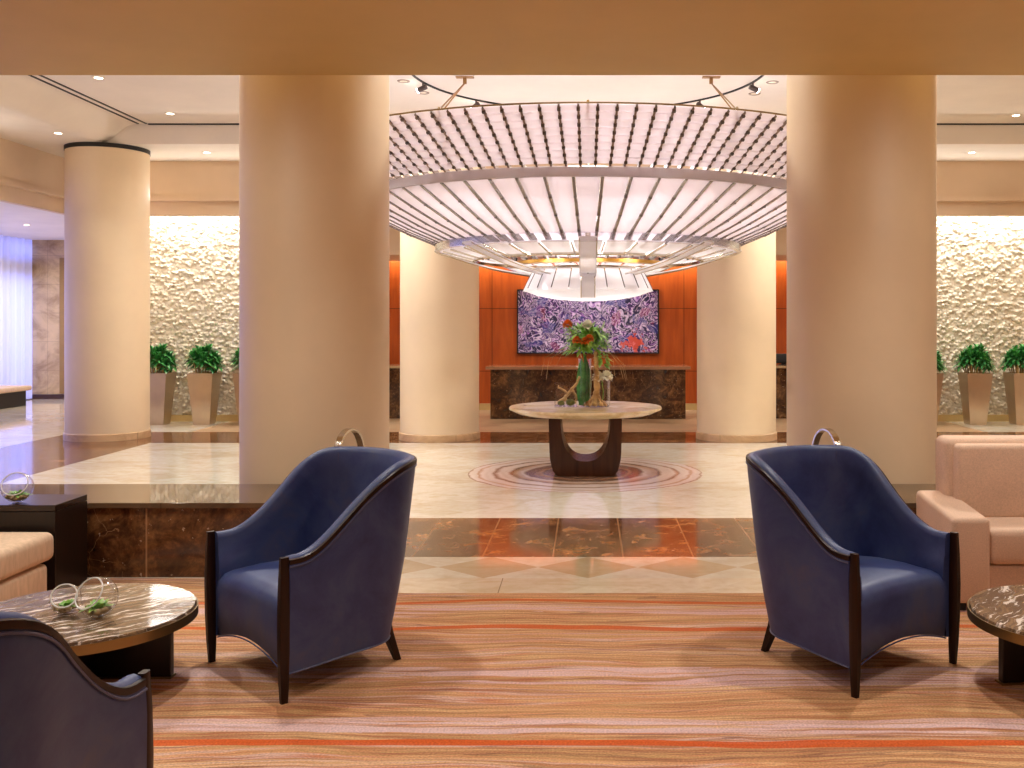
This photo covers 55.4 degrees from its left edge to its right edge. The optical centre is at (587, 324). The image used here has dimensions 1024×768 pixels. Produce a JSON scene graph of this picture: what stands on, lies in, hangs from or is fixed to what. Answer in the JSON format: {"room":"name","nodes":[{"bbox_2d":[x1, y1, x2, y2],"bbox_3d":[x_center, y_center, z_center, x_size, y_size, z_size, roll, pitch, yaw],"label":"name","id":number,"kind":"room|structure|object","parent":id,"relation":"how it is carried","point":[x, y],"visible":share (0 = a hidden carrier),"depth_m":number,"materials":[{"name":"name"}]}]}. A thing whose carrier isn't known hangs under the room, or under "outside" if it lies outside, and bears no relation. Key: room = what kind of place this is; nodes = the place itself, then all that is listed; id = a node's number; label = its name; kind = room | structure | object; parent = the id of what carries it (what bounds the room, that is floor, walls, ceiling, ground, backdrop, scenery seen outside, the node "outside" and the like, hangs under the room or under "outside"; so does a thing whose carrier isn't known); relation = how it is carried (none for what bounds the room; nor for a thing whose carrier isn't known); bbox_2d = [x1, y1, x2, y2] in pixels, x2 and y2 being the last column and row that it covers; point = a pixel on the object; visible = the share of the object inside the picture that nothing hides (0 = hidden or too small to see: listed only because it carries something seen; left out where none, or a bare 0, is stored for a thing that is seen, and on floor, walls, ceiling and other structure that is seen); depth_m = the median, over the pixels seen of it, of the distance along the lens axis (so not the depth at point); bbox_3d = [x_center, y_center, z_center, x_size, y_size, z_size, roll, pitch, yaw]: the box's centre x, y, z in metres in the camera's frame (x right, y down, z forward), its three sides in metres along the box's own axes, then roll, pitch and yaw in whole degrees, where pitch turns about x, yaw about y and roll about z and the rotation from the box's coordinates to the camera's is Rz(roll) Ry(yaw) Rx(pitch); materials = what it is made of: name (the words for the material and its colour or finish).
{"room":"hotel lobby","nodes":[
{"label":"hotel lobby","id":0,"kind":"room"},
{"bbox_2d":[0,138,63,214],"bbox_3d":[-7.890,-2.100,10.760,0.220,0.840,8.280,0,0,0],"label":"wall","id":1,"kind":"structure","parent":0,"point":[30,177],"depth_m":13.67,"materials":[{"name":"paint"}]},
{"bbox_2d":[0,202,63,239],"bbox_3d":[-10.090,-1.900,13.900,4.220,0.120,14.600,0,0,0],"label":"ceiling","id":2,"kind":"structure","parent":0,"point":[44,225],"depth_m":17.58,"materials":[{"name":"paint"}]},
{"bbox_2d":[0,235,31,398],"bbox_3d":[-11.980,-0.125,13.915,0.139,3.410,14.030,0,0,0],"label":"curtain","id":3,"kind":"object","parent":2,"relation":"hanging from","point":[15,253],"visible":0.88,"depth_m":20.26,"materials":[{"name":"white fabric"}]},
{"bbox_2d":[32,240,63,393],"bbox_3d":[-10.050,-0.150,21.100,4.500,3.500,0.200,0,0,0],"label":"wall","id":4,"kind":"structure","parent":0,"point":[46,254],"depth_m":21.00,"materials":[{"name":"stone"}]},
{"bbox_2d":[32,394,63,398],"bbox_3d":[-10.000,1.550,20.975,4.400,0.100,0.050,0,0,0],"label":"baseboard","id":5,"kind":"structure","parent":4,"relation":"attached to","point":[34,396],"depth_m":20.95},
{"bbox_2d":[59,258,63,392],"bbox_3d":[-10.810,0.015,20.980,1.220,2.930,0.040,0,0,0],"label":"panel","id":6,"kind":"object","parent":4,"relation":"attached to","point":[61,260],"visible":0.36,"depth_m":20.96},
{"bbox_2d":[87,508,258,576],"bbox_3d":[-4.675,1.380,6.505,6.650,0.440,0.710,0,0,0],"label":"wall","id":7,"kind":"structure","parent":0,"point":[121,542],"depth_m":6.15,"materials":[{"name":"stone"}]},
{"bbox_2d":[0,484,280,507],"bbox_3d":[-4.675,1.143,6.497,6.650,0.035,0.735,0,0,0],"label":"ledge","id":8,"kind":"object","parent":7,"relation":"on","point":[98,495],"depth_m":6.51,"materials":[{"name":"stone"}]},
{"bbox_2d":[334,428,363,446],"bbox_3d":[-1.603,0.909,6.510,0.089,0.431,0.369,0,0,22],"label":"handrail","id":9,"kind":"object","parent":8,"relation":"on","point":[343,433],"visible":0.22,"depth_m":6.48,"materials":[{"name":"silver metal"}]},
{"bbox_2d":[150,216,238,414],"bbox_3d":[-6.125,-0.175,16.128,3.650,3.450,0.084,0,0,0],"label":"stone wall","id":10,"kind":"structure","parent":0,"point":[194,260],"depth_m":16.14,"materials":[{"name":"beige stone"}]},
{"bbox_2d":[170,414,237,421],"bbox_3d":[-6.125,1.545,16.120,3.650,0.110,0.080,0,0,0],"label":"baseboard","id":11,"kind":"structure","parent":10,"relation":"attached to","point":[174,418],"depth_m":16.08,"materials":[{"name":"stone"}]},
{"bbox_2d":[0,0,1023,74],"bbox_3d":[0.000,-1.760,1.050,16.000,0.120,11.100,0,0,0],"label":"ceiling","id":12,"kind":"structure","parent":0,"point":[38,37],"depth_m":5.70,"materials":[{"name":"paint"}]},
{"bbox_2d":[0,399,1023,592],"bbox_3d":[-2.000,1.600,13.695,22.000,0.001,15.810,0,0,0],"label":"floor","id":13,"kind":"structure","parent":0,"point":[465,535],"depth_m":8.89,"materials":[{"name":"beige stone"}]},
{"bbox_2d":[0,385,31,408],"bbox_3d":[-11.490,1.400,18.325,0.820,0.400,2.050,0,0,0],"label":"bench","id":14,"kind":"object","parent":13,"relation":"on","point":[11,396],"visible":1,"depth_m":18.84,"materials":[{"name":"stone"}]},
{"bbox_2d":[0,385,31,393],"bbox_3d":[-11.490,1.250,18.325,0.820,0.100,2.050,0,0,0],"label":"cushion","id":15,"kind":"object","parent":14,"relation":"on","point":[4,389],"depth_m":18.93,"materials":[{"name":"beige fabric"}]},
{"bbox_2d":[63,142,150,441],"bbox_3d":[-6.820,-0.450,13.780,1.122,4.100,1.122,0,0,0],"label":"column","id":16,"kind":"structure","parent":13,"relation":"on","point":[107,185],"depth_m":13.31,"materials":[{"name":"paint"}]},
{"bbox_2d":[150,343,180,424],"bbox_3d":[-6.952,0.939,15.651,0.746,1.322,0.694,0,0,36],"label":"planter","id":17,"kind":"object","parent":13,"relation":"on","point":[162,384],"visible":0.81,"depth_m":15.52,"materials":[{"name":"beige ceramic"}]},
{"bbox_2d":[181,343,225,424],"bbox_3d":[-6.212,0.939,15.651,0.746,1.322,0.694,0,0,36],"label":"planter","id":18,"kind":"object","parent":13,"relation":"on","point":[204,386],"visible":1,"depth_m":15.51,"materials":[{"name":"beige ceramic"}]},
{"bbox_2d":[228,348,238,421],"bbox_3d":[-5.482,0.939,15.651,0.746,1.322,0.694,0,0,36],"label":"planter","id":19,"kind":"object","parent":13,"relation":"on","point":[236,356],"visible":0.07,"depth_m":15.48,"materials":[{"name":"beige ceramic"}]},
{"bbox_2d":[239,75,388,483],"bbox_3d":[-2.085,-0.590,7.430,1.136,4.380,1.136,0,0,0],"label":"column","id":20,"kind":"structure","parent":13,"relation":"on","point":[314,149],"depth_m":6.95,"materials":[{"name":"paint"}]},
{"bbox_2d":[389,364,399,417],"bbox_3d":[-3.350,1.150,16.940,1.560,0.900,0.760,0,0,0],"label":"reception desk","id":21,"kind":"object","parent":13,"relation":"on","point":[394,369],"depth_m":16.60,"materials":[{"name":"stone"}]},
{"bbox_2d":[389,364,399,367],"bbox_3d":[-3.350,0.720,16.940,1.560,0.040,0.760,0,0,0],"label":"countertop","id":22,"kind":"structure","parent":21,"relation":"on","point":[390,365],"depth_m":16.66,"materials":[{"name":"stone"}]},
{"bbox_2d":[399,167,479,442],"bbox_3d":[-2.095,-0.500,13.710,1.136,4.200,1.136,0,0,0],"label":"column","id":23,"kind":"structure","parent":13,"relation":"on","point":[439,295],"depth_m":13.22,"materials":[{"name":"paint"}]},
{"bbox_2d":[468,457,702,492],"bbox_3d":[-0.030,1.599,10.530,2.530,0.002,2.530,0,0,0],"label":"medallion","id":24,"kind":"structure","parent":13,"relation":"on","point":[533,474],"depth_m":10.16,"materials":[{"name":"stone"}]},
{"bbox_2d":[509,401,661,475],"bbox_3d":[-0.028,1.240,10.530,1.656,0.712,1.656,0,0,0],"label":"table","id":25,"kind":"object","parent":24,"relation":"on","point":[565,461],"visible":0.91,"depth_m":10.23,"materials":[{"name":"beige stone"}]},
{"bbox_2d":[555,382,576,406],"bbox_3d":[-0.236,0.752,10.470,0.240,0.256,0.240,0,0,0],"label":"glass vase","id":26,"kind":"object","parent":25,"relation":"on","point":[555,382],"visible":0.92,"depth_m":10.47,"materials":[{"name":"clear glass"}]},
{"bbox_2d":[558,376,580,403],"bbox_3d":[-0.205,0.698,10.480,0.250,0.304,0.065,0,0,0],"label":"driftwood","id":27,"kind":"object","parent":26,"relation":"in","point":[571,390],"visible":1,"depth_m":10.46,"materials":[{"name":"brown wood"}]},
{"bbox_2d":[566,399,574,405],"bbox_3d":[-0.191,0.830,10.420,0.097,0.075,0.100,0,0,-37],"label":"moss ball","id":28,"kind":"object","parent":26,"relation":"in","point":[570,402],"visible":1,"depth_m":10.39,"materials":[{"name":"green plant"}]},
{"bbox_2d":[583,351,606,406],"bbox_3d":[0.079,0.574,10.431,0.260,0.603,0.231,0,0,0],"label":"driftwood","id":29,"kind":"object","parent":25,"relation":"on","point":[596,399],"visible":1,"depth_m":10.40,"materials":[{"name":"brown wood"}]},
{"bbox_3d":[-0.035,0.622,10.510,0.144,0.516,0.144,0,0,0],"label":"glass vase","id":30,"kind":"object","parent":25,"relation":"on","visible":0},
{"bbox_2d":[541,319,626,404],"bbox_3d":[-0.035,0.402,10.466,0.662,0.929,0.673,0,0,45],"label":"bouquet","id":31,"kind":"object","parent":30,"relation":"in","point":[588,338],"visible":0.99,"depth_m":10.46,"materials":[{"name":"green plant"}]},
{"bbox_2d":[485,365,690,418],"bbox_3d":[0.000,1.153,16.850,3.480,0.895,0.800,0,0,0],"label":"reception desk","id":32,"kind":"object","parent":13,"relation":"on","point":[664,386],"visible":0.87,"depth_m":16.50,"materials":[{"name":"stone"}]},
{"bbox_2d":[485,365,690,369],"bbox_3d":[0.000,0.733,16.850,3.480,0.055,0.800,0,0,0],"label":"countertop","id":33,"kind":"structure","parent":32,"relation":"on","point":[490,367],"depth_m":16.45,"materials":[{"name":"brown stone"}]},
{"bbox_2d":[696,167,776,442],"bbox_3d":[2.095,-0.500,13.710,1.136,4.200,1.136,0,0,0],"label":"column","id":34,"kind":"structure","parent":13,"relation":"on","point":[736,295],"depth_m":13.22,"materials":[{"name":"paint"}]},
{"bbox_2d":[776,364,786,417],"bbox_3d":[3.350,1.150,16.940,1.560,0.900,0.760,0,0,0],"label":"reception desk","id":35,"kind":"object","parent":13,"relation":"on","point":[781,370],"depth_m":16.60,"materials":[{"name":"stone"}]},
{"bbox_2d":[776,354,786,364],"bbox_3d":[3.420,0.600,16.950,0.520,0.200,0.140,0,0,0],"label":"monitor","id":36,"kind":"object","parent":35,"relation":"on","point":[780,358],"visible":0.23,"depth_m":16.93,"materials":[{"name":"black metal"}]},
{"bbox_2d":[776,364,786,367],"bbox_3d":[3.350,0.720,16.940,1.560,0.040,0.760,0,0,0],"label":"countertop","id":37,"kind":"structure","parent":35,"relation":"on","point":[777,366],"depth_m":16.56,"materials":[{"name":"stone"}]},
{"bbox_2d":[787,75,936,483],"bbox_3d":[2.085,-0.590,7.430,1.136,4.380,1.136,0,0,0],"label":"column","id":38,"kind":"structure","parent":13,"relation":"on","point":[862,149],"depth_m":6.94,"materials":[{"name":"paint"}]},
{"bbox_2d":[937,351,945,421],"bbox_3d":[5.438,0.939,15.651,0.746,1.322,0.694,0,0,36],"label":"planter","id":39,"kind":"object","parent":13,"relation":"on","point":[940,365],"visible":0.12,"depth_m":15.48,"materials":[{"name":"beige ceramic"}]},
{"bbox_2d":[953,343,996,424],"bbox_3d":[6.228,0.939,15.651,0.746,1.322,0.694,0,0,36],"label":"planter","id":40,"kind":"object","parent":13,"relation":"on","point":[975,387],"visible":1,"depth_m":15.51,"materials":[{"name":"beige ceramic"}]},
{"bbox_2d":[996,343,1023,424],"bbox_3d":[6.968,0.939,15.651,0.746,1.322,0.694,0,0,36],"label":"planter","id":41,"kind":"object","parent":13,"relation":"on","point":[1013,381],"visible":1,"depth_m":15.55,"materials":[{"name":"beige ceramic"}]},
{"bbox_2d":[0,75,1023,160],"bbox_3d":[0.000,-2.700,10.725,16.000,0.400,8.250,0,0,0],"label":"ceiling","id":42,"kind":"structure","parent":0,"point":[165,142],"depth_m":13.40,"materials":[{"name":"paint"}]},
{"bbox_2d":[28,75,138,123],"bbox_3d":[-6.205,-2.776,10.000,0.026,0.010,6.760,0,0,0],"label":"trim","id":43,"kind":"structure","parent":42,"relation":"attached to","point":[28,75],"depth_m":11.87,"materials":[{"name":"black metal"}]},
{"bbox_2d":[38,75,146,123],"bbox_3d":[-6.090,-2.776,10.000,0.026,0.010,6.760,0,0,0],"label":"trim","id":44,"kind":"structure","parent":42,"relation":"attached to","point":[38,75],"depth_m":11.85,"materials":[{"name":"black metal"}]},
{"bbox_2d":[43,75,1023,123],"bbox_3d":[0.000,-2.840,10.020,12.200,0.120,6.840,0,0,0],"label":"ceiling","id":45,"kind":"structure","parent":0,"point":[146,98],"depth_m":11.50,"materials":[{"name":"paint"}]},
{"bbox_2d":[92,76,105,79],"bbox_3d":[-5.500,-2.776,10.900,0.148,0.007,0.148,0,0,0],"label":"recessed light","id":46,"kind":"object","parent":45,"relation":"in","point":[93,77],"visible":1,"depth_m":10.89,"materials":[{"name":"white"}]},
{"bbox_2d":[397,79,409,82],"bbox_3d":[-2.100,-2.776,11.050,0.148,0.007,0.148,0,0,0],"label":"recessed light","id":47,"kind":"object","parent":45,"relation":"in","point":[400,80],"visible":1,"depth_m":11.05,"materials":[{"name":"white metal"}]},
{"bbox_2d":[412,75,505,107],"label":"track light","id":48,"kind":"object","parent":45,"relation":"attached to","point":[423,87],"depth_m":11.45,"materials":[{"name":"metal"}]},
{"bbox_2d":[148,123,1023,124],"bbox_3d":[0.000,-2.771,13.386,12.140,0.018,0.022,0,0,0],"label":"trim","id":49,"kind":"structure","parent":45,"relation":"attached to","point":[148,123],"depth_m":13.38,"materials":[{"name":"black metal"}]},
{"bbox_2d":[389,76,786,300],"bbox_3d":[0.000,-1.520,10.570,6.234,2.520,6.234,0,0,35],"label":"chandelier","id":50,"kind":"object","parent":45,"relation":"hanging from","point":[694,217],"visible":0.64,"depth_m":8.45,"materials":[{"name":"glass"}]},
{"bbox_2d":[670,75,763,107],"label":"track light","id":51,"kind":"object","parent":45,"relation":"attached to","point":[751,87],"depth_m":11.45,"materials":[{"name":"metal"}]},
{"bbox_2d":[748,92,760,95],"bbox_3d":[2.000,-2.776,11.650,0.148,0.007,0.148,0,0,0],"label":"recessed light","id":52,"kind":"object","parent":45,"relation":"in","point":[751,93],"visible":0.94,"depth_m":11.64,"materials":[{"name":"white metal"}]},
{"bbox_2d":[766,81,778,83],"bbox_3d":[2.110,-2.776,11.100,0.148,0.007,0.148,0,0,0],"label":"recessed light","id":53,"kind":"object","parent":45,"relation":"in","point":[767,82],"visible":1,"depth_m":11.11,"materials":[{"name":"white metal"}]},
{"bbox_2d":[82,578,1023,767],"bbox_3d":[0.000,1.600,0.815,16.000,0.001,10.630,0,0,0],"label":"carpet","id":54,"kind":"structure","parent":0,"point":[479,680],"depth_m":4.16,"materials":[{"name":"carpet"}]},
{"bbox_2d":[0,532,53,601],"bbox_3d":[-3.672,1.200,4.433,1.195,0.800,2.365,0,0,0],"label":"sofa","id":55,"kind":"object","parent":54,"relation":"on","point":[22,573],"visible":0.76,"depth_m":5.35,"materials":[{"name":"beige fabric"}]},
{"bbox_2d":[0,494,86,590],"bbox_3d":[-3.620,1.327,5.862,1.000,0.545,0.365,0,0,0],"label":"side table","id":56,"kind":"object","parent":54,"relation":"on","point":[63,516],"visible":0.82,"depth_m":5.77,"materials":[{"name":"brown wood"}]},
{"bbox_2d":[0,472,33,501],"bbox_3d":[-3.400,0.965,5.781,0.176,0.179,0.173,0,0,-11],"label":"glass terrarium","id":57,"kind":"object","parent":56,"relation":"on","point":[20,495],"visible":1,"depth_m":5.75,"materials":[{"name":"clear glass"}]},
{"bbox_2d":[0,611,153,767],"bbox_3d":[-1.642,1.113,2.378,0.797,0.973,0.831,0,0,3],"label":"armchair","id":58,"kind":"object","parent":54,"relation":"on","point":[55,712],"visible":1,"depth_m":2.33,"materials":[{"name":"blue leather"}]},
{"bbox_2d":[0,583,197,678],"bbox_3d":[-2.245,1.434,4.300,0.962,0.332,0.962,0,0,0],"label":"coffee table","id":59,"kind":"object","parent":54,"relation":"on","point":[137,635],"visible":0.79,"depth_m":4.38,"materials":[{"name":"brown stone"}]},
{"bbox_2d":[49,584,81,613],"bbox_3d":[-2.300,1.202,4.271,0.128,0.131,0.127,0,0,-17],"label":"glass terrarium","id":60,"kind":"object","parent":59,"relation":"on","point":[64,606],"visible":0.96,"depth_m":4.24,"materials":[{"name":"clear glass"}]},
{"bbox_2d":[74,577,118,616],"bbox_3d":[-2.135,1.181,4.221,0.170,0.173,0.167,0,0,23],"label":"glass terrarium","id":61,"kind":"object","parent":59,"relation":"on","point":[97,607],"visible":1,"depth_m":4.20,"materials":[{"name":"clear glass"}]},
{"bbox_2d":[204,446,416,704],"bbox_3d":[-1.262,1.113,4.630,0.831,0.973,0.797,0,0,-45],"label":"armchair","id":62,"kind":"object","parent":54,"relation":"on","point":[312,578],"visible":1,"depth_m":4.43,"materials":[{"name":"blue leather"}]},
{"bbox_2d":[745,445,960,698],"bbox_3d":[1.210,1.113,4.694,0.797,0.973,0.831,0,0,-36],"label":"armchair","id":63,"kind":"object","parent":54,"relation":"on","point":[848,570],"visible":1,"depth_m":4.54,"materials":[{"name":"blue leather"}]},
{"bbox_2d":[916,435,1023,609],"bbox_3d":[3.165,1.143,5.740,2.270,0.915,0.680,0,0,0],"label":"sofa","id":64,"kind":"object","parent":54,"relation":"on","point":[978,495],"visible":0.75,"depth_m":5.78,"materials":[{"name":"beige fabric"}]},
{"bbox_2d":[953,443,1023,516],"bbox_3d":[2.803,0.938,5.840,1.195,0.445,0.120,0,0,0],"label":"cushion","id":65,"kind":"object","parent":64,"relation":"on","point":[988,477],"depth_m":5.78,"materials":[{"name":"beige fabric"}]},
{"bbox_2d":[986,517,1023,563],"bbox_3d":[2.823,1.245,5.657,1.154,0.200,0.485,0,0,0],"label":"seat cushion","id":66,"kind":"object","parent":64,"relation":"on","point":[1005,535],"depth_m":5.42,"materials":[{"name":"beige fabric"}]},
{"bbox_2d":[967,585,1023,685],"bbox_3d":[2.185,1.434,4.270,0.962,0.332,0.962,0,0,-8],"label":"coffee table","id":67,"kind":"object","parent":54,"relation":"on","point":[998,611],"visible":1,"depth_m":4.32,"materials":[{"name":"brown stone"}]},
{"bbox_2d":[150,161,1023,215],"bbox_3d":[0.025,-2.100,14.870,15.950,0.840,0.260,0,0,0],"label":"ceiling beam","id":68,"kind":"structure","parent":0,"point":[177,188],"depth_m":14.80,"materials":[{"name":"paint"}]},
{"bbox_2d":[389,261,786,402],"bbox_3d":[0.000,-0.150,18.350,8.400,3.500,0.100,0,0,0],"label":"wall","id":69,"kind":"structure","parent":0,"point":[497,290],"depth_m":18.30,"materials":[{"name":"brown wood"}]},
{"bbox_2d":[517,289,658,353],"bbox_3d":[0.000,-0.065,18.258,2.670,1.210,0.085,0,0,0],"label":"painting","id":70,"kind":"object","parent":69,"relation":"attached to","point":[633,322],"visible":0.86,"depth_m":18.23,"materials":[{"name":"purple paint"}]},
{"bbox_2d":[479,403,696,409],"bbox_3d":[0.000,1.540,18.285,8.400,0.120,0.050,0,0,0],"label":"baseboard","id":71,"kind":"structure","parent":69,"relation":"attached to","point":[482,406],"depth_m":18.26,"materials":[{"name":"wood"}]},
{"bbox_2d":[389,227,786,260],"bbox_3d":[0.000,-1.540,17.075,8.400,0.720,1.550,0,0,0],"label":"wall","id":72,"kind":"structure","parent":0,"point":[394,235],"depth_m":16.30,"materials":[{"name":"paint"}]},
{"bbox_2d":[937,216,1023,414],"bbox_3d":[6.150,-0.175,16.128,3.700,3.450,0.085,0,0,0],"label":"stone wall","id":73,"kind":"structure","parent":0,"point":[980,259],"depth_m":16.14,"materials":[{"name":"beige stone"}]},
{"bbox_2d":[938,414,1008,421],"bbox_3d":[6.150,1.545,16.120,3.700,0.110,0.080,0,0,0],"label":"baseboard","id":74,"kind":"structure","parent":73,"relation":"attached to","point":[945,417],"depth_m":16.08,"materials":[{"name":"stone"}]},
{"bbox_3d":[4.675,1.380,6.505,6.650,0.440,0.710,0,0,0],"label":"wall","id":75,"kind":"structure","parent":0,"visible":0},
{"bbox_2d":[892,484,935,507],"bbox_3d":[4.675,1.143,6.497,6.650,0.035,0.735,0,0,0],"label":"trim","id":76,"kind":"structure","parent":75,"relation":"on","point":[908,492],"depth_m":6.63,"materials":[{"name":"stone"}]},
{"bbox_2d":[812,428,840,444],"bbox_3d":[1.603,0.909,6.510,0.089,0.431,0.369,0,0,-22],"label":"handrail","id":77,"kind":"object","parent":76,"relation":"on","point":[832,433],"visible":0.2,"depth_m":6.48,"materials":[{"name":"silver metal"}]},
{"bbox_3d":[0.155,0.727,10.480,0.170,0.306,0.170,0,0,0],"label":"glass vase","id":78,"kind":"object","parent":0,"visible":0},
{"bbox_2d":[592,370,612,399],"bbox_3d":[0.156,0.674,10.456,0.238,0.384,0.158,0,0,0],"label":"orchid","id":79,"kind":"object","parent":78,"relation":"in","point":[607,373],"visible":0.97,"depth_m":10.43,"materials":[{"name":"white plant"}]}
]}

